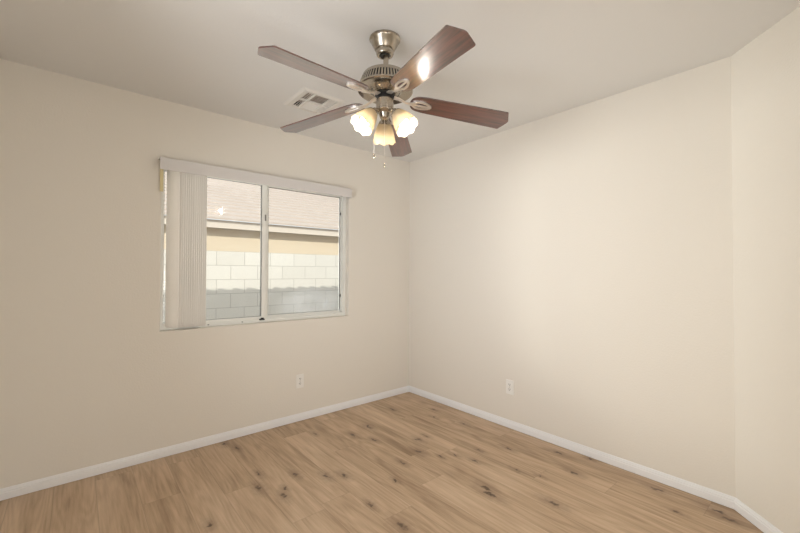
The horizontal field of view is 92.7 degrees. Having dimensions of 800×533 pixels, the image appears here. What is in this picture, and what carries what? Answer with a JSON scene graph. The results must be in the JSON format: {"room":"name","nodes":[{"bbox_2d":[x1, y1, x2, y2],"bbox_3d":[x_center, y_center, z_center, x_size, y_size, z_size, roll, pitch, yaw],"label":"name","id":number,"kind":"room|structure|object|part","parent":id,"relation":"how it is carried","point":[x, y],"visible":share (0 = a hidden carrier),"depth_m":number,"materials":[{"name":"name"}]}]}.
{"room":"empty bedroom","nodes":[
{"label":"empty bedroom","id":0,"kind":"room"},
{"bbox_2d":[0,59,409,488],"bbox_3d":[-1.056,0.237,3.178,3.200,2.740,0.150,1,-1,-40],"label":"wall","id":1,"kind":"structure","parent":0,"point":[89,374],"depth_m":2.49,"materials":[{"name":"beige paint"}]},
{"bbox_2d":[0,386,408,500],"bbox_3d":[-1.063,1.272,3.051,3.050,0.061,0.012,1,-1,-40],"label":"baseboard","id":2,"kind":"structure","parent":1,"relation":"attached to","point":[63,478],"depth_m":2.62,"materials":[{"name":"white paint"}]},
{"bbox_2d":[160,170,345,330],"bbox_3d":[-1.107,-0.130,3.149,1.505,1.166,0.085,1,-1,-40],"label":"window","id":3,"kind":"structure","parent":1,"relation":"in","point":[264,217],"depth_m":3.13,"materials":[{"name":"white plastic"}]},
{"bbox_3d":[-1.386,-0.133,2.901,0.736,1.110,0.027,1,-1,-40],"label":"sash","id":4,"kind":"part","parent":3,"relation":"part of","materials":[{"name":"white plastic"}]},
{"bbox_2d":[159,157,351,327],"bbox_3d":[-1.065,-0.145,3.080,1.521,1.158,0.136,1,-1,-40],"label":"vertical blind","id":5,"kind":"object","parent":3,"relation":"attached to","point":[186,205],"visible":1,"depth_m":2.71,"materials":[{"name":"white plastic"}]},
{"bbox_3d":[-1.571,-0.214,2.613,0.087,0.878,0.066,1,-1,-40],"label":"control chain","id":6,"kind":"part","parent":5,"relation":"part of","materials":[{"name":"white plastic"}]},
{"bbox_3d":[-0.847,-0.124,3.396,0.725,1.110,0.030,1,-1,-40],"label":"fixed frame","id":7,"kind":"part","parent":3,"relation":"part of","materials":[{"name":"glass"}]},
{"bbox_2d":[296,374,303,388],"bbox_3d":[-0.849,0.973,3.239,0.070,0.115,0.007,1,-1,-40],"label":"wall outlet","id":8,"kind":"object","parent":1,"relation":"attached to","point":[299,378],"visible":1,"depth_m":3.24,"materials":[{"name":"white plastic"}]},
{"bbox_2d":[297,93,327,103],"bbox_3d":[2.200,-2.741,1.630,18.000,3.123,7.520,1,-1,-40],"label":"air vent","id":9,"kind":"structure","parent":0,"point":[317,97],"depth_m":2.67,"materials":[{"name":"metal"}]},
{"bbox_2d":[0,392,763,532],"bbox_3d":[0.079,1.312,1.699,3.050,0.050,3.550,1,-1,-40],"label":"floor","id":10,"kind":"structure","parent":0,"point":[408,462],"depth_m":2.19,"materials":[{"name":"brown wood"}]},
{"bbox_2d":[0,0,799,161],"bbox_3d":[0.094,-1.166,1.845,3.200,0.030,3.700,1,-1,-40],"label":"ceiling","id":11,"kind":"structure","parent":0,"point":[530,60],"depth_m":1.99,"materials":[{"name":"white paint"}]},
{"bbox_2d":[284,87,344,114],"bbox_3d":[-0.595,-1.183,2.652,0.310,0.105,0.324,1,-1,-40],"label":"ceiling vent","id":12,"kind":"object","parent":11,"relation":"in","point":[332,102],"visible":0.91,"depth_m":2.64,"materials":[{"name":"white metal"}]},
{"bbox_2d":[258,25,508,167],"bbox_3d":[-0.094,-0.821,1.868,1.224,0.659,1.243,1,-1,-40],"label":"ceiling fan","id":13,"kind":"object","parent":11,"relation":"hanging from","point":[385,85],"visible":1,"depth_m":1.86,"materials":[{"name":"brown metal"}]},
{"bbox_3d":[-0.348,-0.834,1.628,0.134,0.006,0.529,13,11,43],"label":"blade","id":14,"kind":"part","parent":13,"relation":"part of","materials":[{"name":"brown wood"}]},
{"bbox_3d":[-0.427,-0.804,2.080,0.530,0.006,0.134,-7,4,26],"label":"blade","id":15,"kind":"part","parent":13,"relation":"part of","materials":[{"name":"brown wood"}]},
{"bbox_3d":[-0.160,-0.715,1.849,0.122,0.108,0.122,44,-24,-23],"label":"lamp shade","id":16,"kind":"part","parent":13,"relation":"part of","materials":[{"name":"white glass"}]},
{"bbox_3d":[-0.158,-0.718,1.851,0.053,0.087,0.053,44,-24,-23],"label":"bulb","id":17,"kind":"part","parent":13,"relation":"part of","materials":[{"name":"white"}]},
{"bbox_3d":[-0.077,-0.626,1.901,0.003,0.230,0.003,1,-1,-40],"label":"pull chain","id":18,"kind":"part","parent":13,"relation":"part of","materials":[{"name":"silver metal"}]},
{"bbox_3d":[-0.081,-0.703,1.999,0.122,0.108,0.122,1,33,-2],"label":"lamp shade","id":19,"kind":"part","parent":13,"relation":"part of","materials":[{"name":"white glass"}]},
{"bbox_3d":[-0.020,-0.782,2.294,0.134,0.007,0.529,-11,-11,6],"label":"blade","id":20,"kind":"part","parent":13,"relation":"part of","materials":[{"name":"brown wood"}]},
{"bbox_3d":[0.007,-0.715,1.857,0.053,0.087,0.053,-40,-21,19],"label":"bulb","id":21,"kind":"part","parent":13,"relation":"part of","materials":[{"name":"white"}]},
{"bbox_3d":[0.009,-0.711,1.856,0.122,0.108,0.122,-40,-21,19],"label":"lamp shade","id":22,"kind":"part","parent":13,"relation":"part of","materials":[{"name":"white glass"}]},
{"bbox_3d":[0.107,-0.829,1.562,0.134,0.006,0.529,16,-5,-27],"label":"blade","id":23,"kind":"part","parent":13,"relation":"part of","materials":[{"name":"brown wood"}]},
{"bbox_3d":[0.310,-0.797,1.974,0.530,0.006,0.134,7,-16,-9],"label":"blade","id":24,"kind":"part","parent":13,"relation":"part of","materials":[{"name":"brown wood"}]},
{"bbox_2d":[409,56,735,496],"bbox_3d":[1.003,0.091,3.085,0.120,2.440,2.654,1,-1,-40],"label":"wall","id":25,"kind":"structure","parent":0,"point":[580,257],"depth_m":2.60,"materials":[{"name":"beige paint"}]},
{"bbox_2d":[506,379,513,394],"bbox_3d":[0.891,0.980,3.101,0.007,0.115,0.070,1,-1,-40],"label":"wall outlet","id":26,"kind":"object","parent":25,"relation":"attached to","point":[509,383],"visible":1,"depth_m":3.10,"materials":[{"name":"white plastic"}]},
{"bbox_2d":[409,386,734,508],"bbox_3d":[0.940,1.277,3.034,0.012,0.061,2.624,1,-1,-40],"label":"baseboard","id":27,"kind":"structure","parent":25,"relation":"attached to","point":[715,496],"depth_m":2.57,"materials":[{"name":"white paint"}]},
{"bbox_2d":[731,6,799,532],"bbox_3d":[1.799,0.066,1.397,0.120,2.440,1.311,0,-1,5],"label":"wall","id":28,"kind":"structure","parent":0,"point":[765,73],"depth_m":1.84,"materials":[{"name":"beige paint"}]},
{"bbox_2d":[734,497,782,532],"bbox_3d":[1.730,1.252,1.384,0.012,0.061,1.311,0,-1,5],"label":"baseboard","id":29,"kind":"structure","parent":28,"relation":"attached to","point":[740,507],"depth_m":1.90,"materials":[{"name":"white paint"}]},
{"label":"outside","id":30,"kind":"structure","parent":0,"visible":0},
{"bbox_3d":[-2.947,1.798,10.726,32.000,0.250,13.850,1,-1,-40],"label":"ground","id":31,"kind":"structure","parent":30,"visible":0},
{"bbox_2d":[163,249,338,322],"bbox_3d":[-0.758,0.715,7.385,21.000,1.821,0.200,1,-1,-40],"label":"wall","id":32,"kind":"structure","parent":31,"relation":"on","point":[297,283],"depth_m":6.15,"materials":[{"name":"concrete"}]},
{"bbox_2d":[164,171,338,254],"bbox_3d":[-4.282,-1.178,12.362,22.600,5.747,7.460,1,-1,-40],"label":"house","id":33,"kind":"structure","parent":31,"relation":"on","point":[226,200],"depth_m":9.48,"materials":[{"name":"yellow paint"}]}
]}

